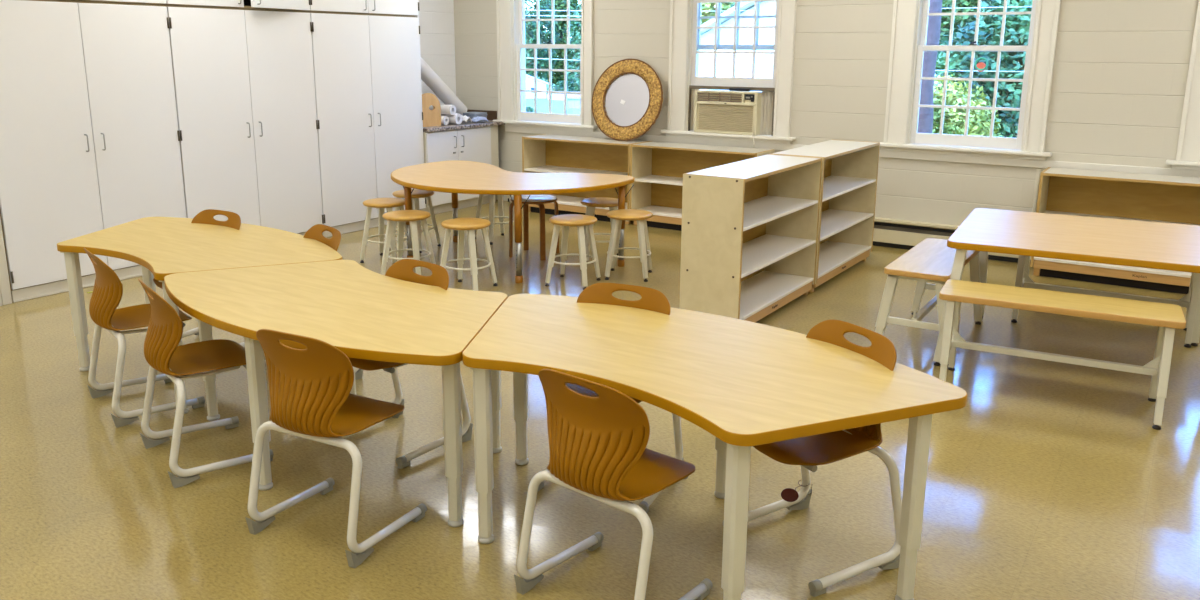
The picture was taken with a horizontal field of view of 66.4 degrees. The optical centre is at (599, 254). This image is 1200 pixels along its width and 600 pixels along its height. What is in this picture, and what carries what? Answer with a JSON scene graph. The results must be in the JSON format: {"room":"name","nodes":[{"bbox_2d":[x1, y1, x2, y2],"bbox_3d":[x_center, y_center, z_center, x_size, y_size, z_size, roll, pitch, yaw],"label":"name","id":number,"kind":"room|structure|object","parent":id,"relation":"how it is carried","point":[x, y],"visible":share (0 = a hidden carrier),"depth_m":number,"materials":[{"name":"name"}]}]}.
{"room":"classroom","nodes":[
{"label":"classroom","id":0,"kind":"room"},
{"bbox_2d":[417,0,455,104],"bbox_3d":[-4.652,-1.170,5.425,0.200,3.050,11.000,8,15,32],"label":"wall","id":1,"kind":"structure","parent":0,"point":[436,17],"depth_m":9.63,"materials":[{"name":"white paint"}]},
{"bbox_2d":[60,0,165,4],"bbox_3d":[-3.626,-2.086,5.991,0.682,0.840,1.238,8,15,32],"label":"upper cabinet","id":2,"kind":"object","parent":1,"relation":"attached to","point":[150,2],"visible":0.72,"depth_m":6.23,"materials":[{"name":"white"}]},
{"bbox_2d":[165,0,310,10],"bbox_3d":[-2.910,-2.305,6.986,0.766,0.840,1.246,8,15,32],"label":"upper cabinet","id":3,"kind":"object","parent":1,"relation":"attached to","point":[285,5],"visible":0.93,"depth_m":6.96,"materials":[{"name":"white"}]},
{"bbox_2d":[305,0,419,15],"bbox_3d":[-2.263,-2.535,8.028,0.682,0.840,1.245,8,15,32],"label":"upper cabinet","id":4,"kind":"object","parent":1,"relation":"attached to","point":[374,7],"visible":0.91,"depth_m":7.95,"materials":[{"name":"white"}]},
{"bbox_2d":[467,109,496,119],"bbox_3d":[-1.651,-1.397,9.366,0.566,0.100,1.185,8,15,32],"label":"backsplash","id":5,"kind":"structure","parent":1,"relation":"attached to","point":[491,115],"depth_m":9.73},
{"bbox_2d":[0,200,1199,599],"bbox_3d":[-0.326,0.987,3.127,10.430,0.100,11.200,8,15,32],"label":"floor","id":6,"kind":"structure","parent":0,"point":[1053,480],"depth_m":3.46,"materials":[{"name":"plastic"}]},
{"bbox_2d":[0,218,11,304],"bbox_3d":[-4.197,-1.150,5.346,0.650,3.050,0.762,8,15,32],"label":"wall pier","id":7,"kind":"object","parent":6,"relation":"on","point":[5,290],"visible":1,"depth_m":5.76,"materials":[{"name":"beige paint"}]},
{"bbox_2d":[0,0,186,302],"bbox_3d":[-3.634,-0.758,6.290,0.682,1.878,1.238,8,15,32],"label":"tall cabinet","id":8,"kind":"object","parent":6,"relation":"on","point":[90,135],"visible":0.81,"depth_m":6.03,"materials":[{"name":"white"}]},
{"bbox_2d":[83,248,204,427],"bbox_3d":[-2.075,0.320,4.143,0.403,0.734,0.463,-10,16,-39],"label":"chair","id":9,"kind":"object","parent":6,"relation":"on","point":[107,293],"visible":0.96,"depth_m":3.99,"materials":[{"name":"orange plastic"}]},
{"bbox_2d":[153,209,244,346],"bbox_3d":[-2.127,0.152,4.892,0.463,0.734,0.403,7,14,28],"label":"chair","id":10,"kind":"object","parent":6,"relation":"on","point":[205,216],"visible":0.2,"depth_m":4.97,"materials":[{"name":"orange plastic"}]},
{"bbox_2d":[57,217,342,413],"bbox_3d":[-1.994,0.262,4.587,1.702,0.655,0.926,8,15,32],"label":"table","id":11,"kind":"object","parent":6,"relation":"on","point":[162,246],"visible":0.54,"depth_m":4.49,"materials":[{"name":"brown wood"}]},
{"bbox_2d":[138,279,272,487],"bbox_3d":[-1.569,0.444,3.607,0.403,0.734,0.463,-10,16,-37],"label":"chair","id":12,"kind":"object","parent":6,"relation":"on","point":[162,352],"visible":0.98,"depth_m":3.49,"materials":[{"name":"orange plastic"}]},
{"bbox_2d":[165,5,323,235],"bbox_3d":[-2.953,-0.982,7.307,0.682,1.878,1.246,8,15,32],"label":"tall cabinet","id":13,"kind":"object","parent":6,"relation":"on","point":[244,86],"visible":0.7,"depth_m":7.08,"materials":[{"name":"white"}]},
{"bbox_2d":[265,224,362,379],"bbox_3d":[-1.468,0.243,4.503,0.403,0.734,0.463,-10,17,-40],"label":"chair","id":14,"kind":"object","parent":6,"relation":"on","point":[315,232],"visible":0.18,"depth_m":4.53,"materials":[{"name":"orange plastic"}]},
{"bbox_2d":[164,260,507,526],"bbox_3d":[-1.027,0.481,3.638,1.702,0.655,0.926,8,15,32],"label":"table","id":15,"kind":"object","parent":6,"relation":"on","point":[364,313],"visible":0.77,"depth_m":3.36,"materials":[{"name":"brown wood"}]},
{"bbox_2d":[245,329,426,567],"bbox_3d":[-0.887,0.569,3.070,0.463,0.734,0.403,7,14,26],"label":"chair","id":16,"kind":"object","parent":6,"relation":"on","point":[310,388],"visible":1,"depth_m":2.90,"materials":[{"name":"orange plastic"}]},
{"bbox_2d":[309,12,425,236],"bbox_3d":[-2.271,-1.207,8.326,0.682,1.878,1.245,8,15,32],"label":"tall cabinet","id":17,"kind":"object","parent":6,"relation":"on","point":[367,67],"visible":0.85,"depth_m":8.06,"materials":[{"name":"white"}]},
{"bbox_2d":[360,198,406,264],"bbox_3d":[-1.633,-0.182,7.013,0.332,0.462,0.332,4,13,18],"label":"round stool","id":18,"kind":"object","parent":6,"relation":"on","point":[378,203],"visible":0.79,"depth_m":6.93,"materials":[{"name":"brown wood"}]},
{"bbox_2d":[381,210,435,274],"bbox_3d":[-1.358,-0.063,6.486,0.332,0.462,0.332,3,13,13],"label":"round stool","id":19,"kind":"object","parent":6,"relation":"on","point":[401,216],"visible":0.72,"depth_m":6.40,"materials":[{"name":"beige"}]},
{"bbox_2d":[348,259,472,468],"bbox_3d":[-0.835,0.416,3.752,0.463,0.734,0.403,10,16,37],"label":"chair","id":20,"kind":"object","parent":6,"relation":"on","point":[402,269],"visible":0.2,"depth_m":3.77,"materials":[{"name":"orange plastic"}]},
{"bbox_2d":[389,189,440,252],"bbox_3d":[-1.509,-0.281,7.456,0.332,0.462,0.332,6,14,23],"label":"round stool","id":21,"kind":"object","parent":6,"relation":"on","point":[417,193],"visible":0.59,"depth_m":7.38,"materials":[{"name":"beige"}]},
{"bbox_2d":[423,125,498,213],"bbox_3d":[-1.618,-0.897,9.396,0.712,0.812,1.085,8,15,32],"label":"base cabinet","id":22,"kind":"object","parent":6,"relation":"on","point":[478,144],"visible":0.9,"depth_m":9.15,"materials":[{"name":"beige"}]},
{"bbox_2d":[423,109,504,131],"bbox_3d":[-1.593,-1.371,9.333,0.703,0.135,1.185,8,15,32],"label":"countertop","id":23,"kind":"structure","parent":22,"relation":"on","point":[491,115],"depth_m":9.28,"materials":[{"name":"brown stone"}]},
{"bbox_2d":[422,93,440,126],"bbox_3d":[-1.662,-1.399,8.866,0.022,0.322,0.330,8,15,32],"label":"board","id":24,"kind":"object","parent":23,"relation":"on","point":[432,117],"visible":0.84,"depth_m":8.88,"materials":[{"name":"brown wood"}]},
{"bbox_2d":[420,57,466,115],"bbox_3d":[-1.718,-1.786,9.271,0.148,0.846,1.012,8,15,32],"label":"paper roll","id":25,"kind":"object","parent":23,"relation":"on","point":[429,77],"visible":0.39,"depth_m":9.34,"materials":[{"name":"white paper"}]},
{"bbox_2d":[441,116,448,124],"bbox_3d":[-1.657,-1.340,9.136,0.319,0.090,0.090,7,14,28],"label":"paper roll","id":26,"kind":"object","parent":23,"relation":"on","point":[444,119],"visible":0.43,"depth_m":9.05,"materials":[{"name":"white paper"}]},
{"bbox_2d":[441,113,461,124],"bbox_3d":[-1.558,-1.369,9.222,0.346,0.110,0.110,7,14,28],"label":"paper roll","id":27,"kind":"object","parent":23,"relation":"on","point":[457,118],"visible":0.4,"depth_m":9.13,"materials":[{"name":"white paper"}]},
{"bbox_2d":[429,104,455,114],"bbox_3d":[-1.607,-1.449,9.164,0.346,0.100,0.100,7,14,28],"label":"paper roll","id":28,"kind":"object","parent":27,"relation":"on","point":[445,109],"visible":0.53,"depth_m":9.08,"materials":[{"name":"white paper"}]},
{"bbox_2d":[461,115,471,122],"bbox_3d":[-1.382,-1.377,9.295,0.130,0.079,0.120,5,14,21],"label":"folded paper","id":29,"kind":"object","parent":23,"relation":"on","point":[465,117],"visible":0.69,"depth_m":9.26,"materials":[{"name":"white paper"}]},
{"bbox_2d":[472,116,488,121],"bbox_3d":[-1.230,-1.383,9.382,0.150,0.058,0.120,-8,15,-33],"label":"folded paper","id":30,"kind":"object","parent":23,"relation":"on","point":[475,119],"visible":1,"depth_m":9.35,"materials":[{"name":"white paper"}]},
{"bbox_3d":[-1.305,-1.396,9.565,0.200,0.013,0.190,8,15,31],"label":"paper packet","id":31,"kind":"object","parent":23,"relation":"on","visible":0},
{"bbox_3d":[-1.305,-1.412,9.567,0.200,0.013,0.190,9,15,33],"label":"paper packet","id":32,"kind":"object","parent":31,"relation":"on","visible":0},
{"bbox_3d":[-1.306,-1.427,9.563,0.200,0.014,0.190,9,15,35],"label":"paper packet","id":33,"kind":"object","parent":32,"relation":"on","visible":0},
{"bbox_3d":[-1.305,-1.441,9.553,0.200,0.013,0.190,9,15,34],"label":"paper packet","id":34,"kind":"object","parent":33,"relation":"on","visible":0},
{"bbox_2d":[463,114,486,115],"bbox_3d":[-1.300,-1.457,9.557,0.200,0.014,0.190,9,15,34],"label":"paper packet","id":35,"kind":"object","parent":34,"relation":"on","point":[463,114],"visible":0.73,"depth_m":9.49,"materials":[{"name":"blue"}]},
{"bbox_2d":[463,112,486,114],"bbox_3d":[-1.303,-1.472,9.553,0.200,0.014,0.190,8,15,30],"label":"paper packet","id":36,"kind":"object","parent":35,"relation":"on","point":[472,113],"visible":1,"depth_m":9.51,"materials":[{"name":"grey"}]},
{"bbox_2d":[440,218,497,290],"bbox_3d":[-0.900,0.005,6.198,0.332,0.462,0.332,5,14,21],"label":"round stool","id":37,"kind":"object","parent":6,"relation":"on","point":[458,224],"visible":0.87,"depth_m":6.12,"materials":[{"name":"beige"}]},
{"bbox_2d":[474,194,513,244],"bbox_3d":[-0.880,-0.353,7.790,0.332,0.462,0.332,-9,16,-36],"label":"round stool","id":38,"kind":"object","parent":6,"relation":"on","point":[501,216],"visible":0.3,"depth_m":7.76,"materials":[{"name":"beige"}]},
{"bbox_2d":[391,160,634,282],"bbox_3d":[-0.814,-0.269,6.980,1.962,0.655,1.290,8,15,32],"label":"table","id":39,"kind":"object","parent":6,"relation":"on","point":[454,177],"visible":0.92,"depth_m":6.74,"materials":[{"name":"brown wood"}]},
{"bbox_2d":[509,194,558,259],"bbox_3d":[-0.519,-0.221,7.223,0.364,0.459,0.364,5,14,21],"label":"stool","id":40,"kind":"object","parent":6,"relation":"on","point":[540,200],"visible":0.77,"depth_m":7.13,"materials":[{"name":"brown wood"}]},
{"bbox_2d":[545,214,600,289],"bbox_3d":[-0.185,-0.026,6.357,0.332,0.462,0.332,5,13,19],"label":"round stool","id":41,"kind":"object","parent":6,"relation":"on","point":[566,220],"visible":0.99,"depth_m":6.28,"materials":[{"name":"beige"}]},
{"bbox_2d":[522,134,647,224],"bbox_3d":[-0.148,-0.748,8.910,1.240,0.752,0.375,8,15,32],"label":"open shelf unit","id":42,"kind":"object","parent":6,"relation":"on","point":[541,153],"visible":0.43,"depth_m":9.02,"materials":[{"name":"beige wood"}]},
{"bbox_2d":[591,59,662,140],"bbox_3d":[0.254,-1.459,8.645,0.778,0.760,0.207,8,15,32],"label":"round mirror","id":43,"kind":"object","parent":42,"relation":"on","point":[627,97],"visible":1,"depth_m":8.64,"materials":[{"name":"wicker"}]},
{"bbox_2d":[604,73,648,125],"bbox_3d":[0.258,-1.456,8.652,0.544,0.544,0.008,8,3,32],"label":"mirror glass","id":44,"kind":"object","parent":43,"relation":"attached to","point":[626,95],"depth_m":8.65,"materials":[{"name":"grey"}]},
{"bbox_2d":[580,197,617,261],"bbox_3d":[0.015,-0.191,7.093,0.332,0.462,0.332,-1,13,-7],"label":"round stool","id":45,"kind":"object","parent":6,"relation":"on","point":[591,203],"visible":0.41,"depth_m":6.97,"materials":[{"name":"beige wood"}]},
{"bbox_2d":[538,283,683,512],"bbox_3d":[0.032,0.505,3.380,0.463,0.734,0.403,6,14,24],"label":"chair","id":46,"kind":"object","parent":6,"relation":"on","point":[652,299],"visible":0.14,"depth_m":3.44,"materials":[{"name":"orange plastic"}]},
{"bbox_2d":[514,369,712,599],"bbox_3d":[0.050,0.661,2.683,0.463,0.734,0.403,11,16,38],"label":"chair","id":47,"kind":"object","parent":6,"relation":"on","point":[598,451],"visible":1,"depth_m":2.53,"materials":[{"name":"orange plastic"}]},
{"bbox_2d":[605,209,652,281],"bbox_3d":[0.209,-0.072,6.572,0.332,0.462,0.332,2,13,9],"label":"round stool","id":48,"kind":"object","parent":6,"relation":"on","point":[619,215],"visible":1,"depth_m":6.47,"materials":[{"name":"beige"}]},
{"bbox_2d":[630,141,774,230],"bbox_3d":[0.897,-0.592,8.246,1.240,0.752,0.375,8,15,32],"label":"open shelf unit","id":49,"kind":"object","parent":6,"relation":"on","point":[657,169],"visible":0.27,"depth_m":8.46,"materials":[{"name":"beige wood"}]},
{"bbox_2d":[462,294,966,599],"bbox_3d":[0.232,0.633,2.996,1.724,0.655,0.934,8,15,32],"label":"table","id":50,"kind":"object","parent":6,"relation":"on","point":[747,384],"visible":0.94,"depth_m":2.77,"materials":[{"name":"brown wood"}]},
{"bbox_2d":[679,154,821,321],"bbox_3d":[0.951,-0.093,5.651,0.372,0.916,1.218,8,15,32],"label":"open shelf unit","id":51,"kind":"object","parent":6,"relation":"on","point":[741,220],"visible":0.91,"depth_m":5.46,"materials":[{"name":"beige wood"}]},
{"bbox_2d":[722,319,901,596],"bbox_3d":[0.688,0.608,2.938,0.403,0.734,0.463,-7,15,-29],"label":"chair","id":52,"kind":"object","parent":6,"relation":"on","point":[808,452],"visible":0.41,"depth_m":2.86,"materials":[{"name":"orange plastic"}]},
{"bbox_2d":[781,479,811,501],"bbox_3d":[0.695,0.827,3.216,0.054,0.062,0.149,11,16,39],"label":"tag","id":53,"kind":"object","parent":52,"relation":"hanging from","point":[788,494],"visible":1,"depth_m":3.17,"materials":[{"name":"red"}]},
{"bbox_2d":[771,139,879,292],"bbox_3d":[1.629,-0.315,6.649,0.372,0.920,1.223,8,15,32],"label":"open shelf unit","id":54,"kind":"object","parent":6,"relation":"on","point":[849,174],"visible":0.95,"depth_m":6.97,"materials":[{"name":"beige wood"}]},
{"bbox_2d":[875,238,982,364],"bbox_3d":[1.885,0.238,5.195,0.415,0.480,0.965,8,15,31],"label":"bench","id":55,"kind":"object","parent":6,"relation":"on","point":[931,260],"visible":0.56,"depth_m":4.92,"materials":[{"name":"brown wood"}]},
{"bbox_2d":[939,279,1185,429],"bbox_3d":[2.117,0.440,4.302,1.000,0.480,0.410,7,14,27],"label":"bench","id":56,"kind":"object","parent":6,"relation":"on","point":[1168,317],"visible":0.88,"depth_m":4.21,"materials":[{"name":"brown wood"}]},
{"bbox_2d":[933,208,1199,365],"bbox_3d":[2.570,0.211,4.934,1.245,0.655,1.213,7,14,28],"label":"rectangular table","id":57,"kind":"object","parent":6,"relation":"on","point":[1144,244],"visible":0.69,"depth_m":4.75,"materials":[{"name":"brown wood"}]},
{"bbox_2d":[1011,255,1199,347],"bbox_3d":[2.984,0.193,5.428,1.000,0.480,0.410,8,15,30],"label":"bench","id":58,"kind":"object","parent":6,"relation":"on","point":[1190,301],"visible":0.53,"depth_m":5.39,"materials":[{"name":"brown wood"}]},
{"bbox_2d":[1030,167,1199,293],"bbox_3d":[3.752,-0.170,6.428,1.240,0.758,0.375,8,15,32],"label":"open shelf unit","id":59,"kind":"object","parent":6,"relation":"on","point":[1076,192],"visible":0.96,"depth_m":6.51,"materials":[{"name":"beige wood"}]},
{"bbox_2d":[454,0,1198,225],"bbox_3d":[2.693,-1.542,7.277,10.430,3.050,0.200,8,15,32],"label":"wall","id":60,"kind":"structure","parent":0,"point":[1121,67],"depth_m":7.38,"materials":[{"name":"beige paint"}]},
{"bbox_2d":[492,0,597,131],"bbox_3d":[-0.507,-2.161,9.261,1.285,1.750,0.315,8,15,32],"label":"window","id":61,"kind":"structure","parent":60,"relation":"in","point":[510,14],"depth_m":9.36,"materials":[{"name":"white wood"}]},
{"bbox_2d":[661,0,796,143],"bbox_3d":[1.201,-1.906,8.175,1.305,1.750,0.315,8,15,32],"label":"window","id":62,"kind":"structure","parent":60,"relation":"in","point":[684,44],"depth_m":8.20,"materials":[{"name":"white wood"}]},
{"bbox_2d":[688,85,774,147],"bbox_3d":[1.211,-1.260,8.309,0.840,0.518,0.378,8,15,32],"label":"air conditioner","id":63,"kind":"object","parent":62,"relation":"attached to","point":[717,109],"visible":1,"depth_m":8.16,"materials":[{"name":"beige plastic"}]},
{"bbox_2d":[697,93,741,101],"bbox_3d":[1.070,-1.404,8.196,0.437,0.080,0.018,8,15,32],"label":"air vent","id":64,"kind":"object","parent":63,"relation":"attached to","point":[701,97],"depth_m":8.20,"materials":[{"name":"brown plastic"}]},
{"bbox_2d":[698,104,752,131],"bbox_3d":[1.122,-1.223,8.209,0.548,0.232,0.021,8,15,32],"label":"grille","id":65,"kind":"object","parent":63,"relation":"attached to","point":[711,117],"depth_m":8.20,"materials":[{"name":"beige plastic"}]},
{"bbox_2d":[729,88,750,90],"bbox_3d":[1.236,-1.459,8.109,0.190,0.026,0.045,8,15,32],"label":"remote control","id":66,"kind":"object","parent":63,"relation":"on","point":[730,89],"visible":1,"depth_m":8.09,"materials":[{"name":"black plastic"}]},
{"bbox_2d":[507,195,1030,262],"bbox_3d":[2.913,-0.101,7.285,9.290,0.234,0.065,8,15,32],"label":"baseboard heater","id":67,"kind":"object","parent":60,"relation":"attached to","point":[892,233],"visible":0.16,"depth_m":7.50,"materials":[{"name":"beige metal"}]},
{"bbox_2d":[505,126,1199,177],"bbox_3d":[2.917,-0.743,7.168,9.340,0.058,0.022,8,15,32],"label":"trim","id":68,"kind":"structure","parent":60,"relation":"attached to","point":[882,153],"depth_m":7.32,"materials":[{"name":"white wood"}]},
{"bbox_2d":[880,0,1060,160],"bbox_3d":[2.887,-1.655,7.101,1.305,1.750,0.315,8,15,32],"label":"window","id":69,"kind":"structure","parent":60,"relation":"in","point":[1029,144],"depth_m":7.15,"materials":[{"name":"white wood"}]},
{"bbox_2d":[974,57,987,71],"bbox_3d":[2.930,-1.460,7.048,0.102,0.109,0.016,8,15,32],"label":"suncatcher","id":70,"kind":"object","parent":69,"relation":"attached to","point":[981,66],"visible":1,"depth_m":7.05,"materials":[{"name":"red glass"}]},
{"bbox_2d":[1032,168,1040,211],"bbox_3d":[3.312,-0.408,6.983,0.027,0.495,0.012,8,15,32],"label":"trim","id":71,"kind":"structure","parent":60,"relation":"attached to","point":[1037,169],"depth_m":6.96,"materials":[{"name":"beige"}]},
{"bbox_2d":[1166,0,1199,170],"bbox_3d":[4.595,-1.400,6.014,1.305,1.750,0.315,8,15,32],"label":"window","id":72,"kind":"structure","parent":60,"relation":"in","point":[1188,149],"depth_m":6.33,"materials":[{"name":"white"}]},
{"label":"outside","id":73,"kind":"structure","parent":0,"visible":0},
{"bbox_2d":[525,6,1031,11],"bbox_3d":[3.194,-3.323,11.749,24.000,0.382,0.012,8,15,32],"label":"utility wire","id":74,"kind":"object","parent":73,"point":[1018,6],"visible":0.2,"depth_m":12.34,"materials":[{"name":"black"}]},
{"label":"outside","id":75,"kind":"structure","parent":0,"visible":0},
{"bbox_2d":[525,14,1017,16],"bbox_3d":[3.193,-3.245,11.766,24.000,0.382,0.012,8,15,32],"label":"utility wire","id":76,"kind":"object","parent":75,"point":[1017,14],"visible":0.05,"depth_m":14.34,"materials":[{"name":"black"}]},
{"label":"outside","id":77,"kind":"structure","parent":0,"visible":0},
{"bbox_2d":[531,58,1023,71],"bbox_3d":[3.189,-2.601,11.911,24.000,0.382,0.012,8,15,32],"label":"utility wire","id":78,"kind":"object","parent":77,"point":[531,58],"visible":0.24,"depth_m":12.51,"materials":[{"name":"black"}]},
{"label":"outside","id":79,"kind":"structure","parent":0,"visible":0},
{"bbox_2d":[526,76,579,114],"bbox_3d":[27.546,-18.451,104.662,310.000,4.350,192.100,8,15,32],"label":"ground","id":80,"kind":"structure","parent":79,"point":[542,104],"depth_m":60.77,"materials":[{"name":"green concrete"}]},
{"bbox_2d":[526,106,533,111],"bbox_3d":[-2.662,-5.171,33.681,0.536,0.546,0.508,8,15,32],"label":"shrub","id":81,"kind":"object","parent":80,"relation":"on","point":[529,109],"visible":0.27,"depth_m":33.56,"materials":[{"name":"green plant"}]},
{"bbox_2d":[526,74,548,98],"bbox_3d":[-10.058,-22.306,121.182,6.500,3.120,4.600,-1,13,-5],"label":"house","id":82,"kind":"structure","parent":80,"relation":"on","point":[541,85],"depth_m":119.42,"materials":[{"name":"white"}]},
{"bbox_2d":[525,0,560,79],"bbox_3d":[-10.929,-32.260,137.180,10.399,16.134,9.771,8,15,32],"label":"leafy tree","id":83,"kind":"object","parent":80,"relation":"on","point":[530,26],"visible":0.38,"depth_m":134.53,"materials":[{"name":"green plant"}]},
{"bbox_2d":[532,0,580,87],"bbox_3d":[-6.364,-36.556,151.638,11.692,18.533,11.187,8,15,32],"label":"leafy tree","id":84,"kind":"object","parent":80,"relation":"on","point":[561,26],"visible":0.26,"depth_m":149.13,"materials":[{"name":"green plant"}]},
{"bbox_2d":[548,94,579,99],"bbox_3d":[-2.789,-18.884,110.495,8.474,0.750,0.400,8,15,32],"label":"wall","id":85,"kind":"structure","parent":80,"relation":"on","point":[554,96],"depth_m":111.56,"materials":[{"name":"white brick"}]},
{"bbox_2d":[554,80,579,94],"bbox_3d":[-1.590,-19.982,112.128,9.691,2.692,1.995,8,15,32],"label":"clipped hedge","id":86,"kind":"object","parent":80,"relation":"on","point":[574,86],"visible":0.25,"depth_m":112.85,"materials":[{"name":"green plant"}]},
{"bbox_2d":[563,97,579,108],"bbox_3d":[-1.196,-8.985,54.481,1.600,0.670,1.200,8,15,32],"label":"shed","id":87,"kind":"object","parent":80,"relation":"on","point":[572,102],"visible":0.42,"depth_m":54.13,"materials":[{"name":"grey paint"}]},
{"bbox_2d":[567,4,580,82],"bbox_3d":[0.245,-30.155,130.227,9.528,15.399,9.195,8,15,32],"label":"leafy tree","id":88,"kind":"object","parent":80,"relation":"on","point":[576,25],"visible":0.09,"depth_m":129.10,"materials":[{"name":"green plant"}]},
{"bbox_2d":[701,2,732,24],"bbox_3d":[9.723,-18.734,81.148,7.035,11.781,7.336,-6,14,-28],"label":"leafy tree","id":89,"kind":"object","parent":80,"relation":"on","point":[725,6],"visible":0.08,"depth_m":77.94,"materials":[{"name":"green plant"}]},
{"bbox_2d":[699,1,937,89],"bbox_3d":[4.218,-4.093,21.322,5.850,3.890,6.650,8,15,32],"label":"building","id":90,"kind":"structure","parent":80,"relation":"on","point":[766,35],"depth_m":18.53,"materials":[{"name":"white"}]},
{"bbox_2d":[917,0,941,132],"bbox_3d":[3.465,-3.289,9.555,2.615,7.586,2.603,8,15,32],"label":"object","id":91,"kind":"object","parent":80,"relation":"on","point":[925,121],"visible":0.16,"depth_m":9.73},
{"bbox_2d":[932,74,1001,136],"bbox_3d":[4.807,-1.306,12.778,1.758,2.374,1.488,10,16,37],"label":"leafy tree","id":92,"kind":"object","parent":80,"relation":"on","point":[954,118],"visible":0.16,"depth_m":12.22,"materials":[{"name":"green plant"}]},
{"bbox_2d":[934,0,1020,136],"bbox_3d":[9.764,-4.853,23.484,3.687,4.648,2.757,8,15,32],"label":"leafy tree","id":93,"kind":"object","parent":80,"relation":"on","point":[960,20],"visible":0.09,"depth_m":22.91,"materials":[{"name":"green plant"}]},
{"bbox_2d":[934,0,1031,137],"bbox_3d":[6.875,-2.590,15.134,2.664,3.863,2.042,10,16,38],"label":"leafy tree","id":94,"kind":"object","parent":80,"relation":"on","point":[1008,93],"visible":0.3,"depth_m":14.73,"materials":[{"name":"green plant"}]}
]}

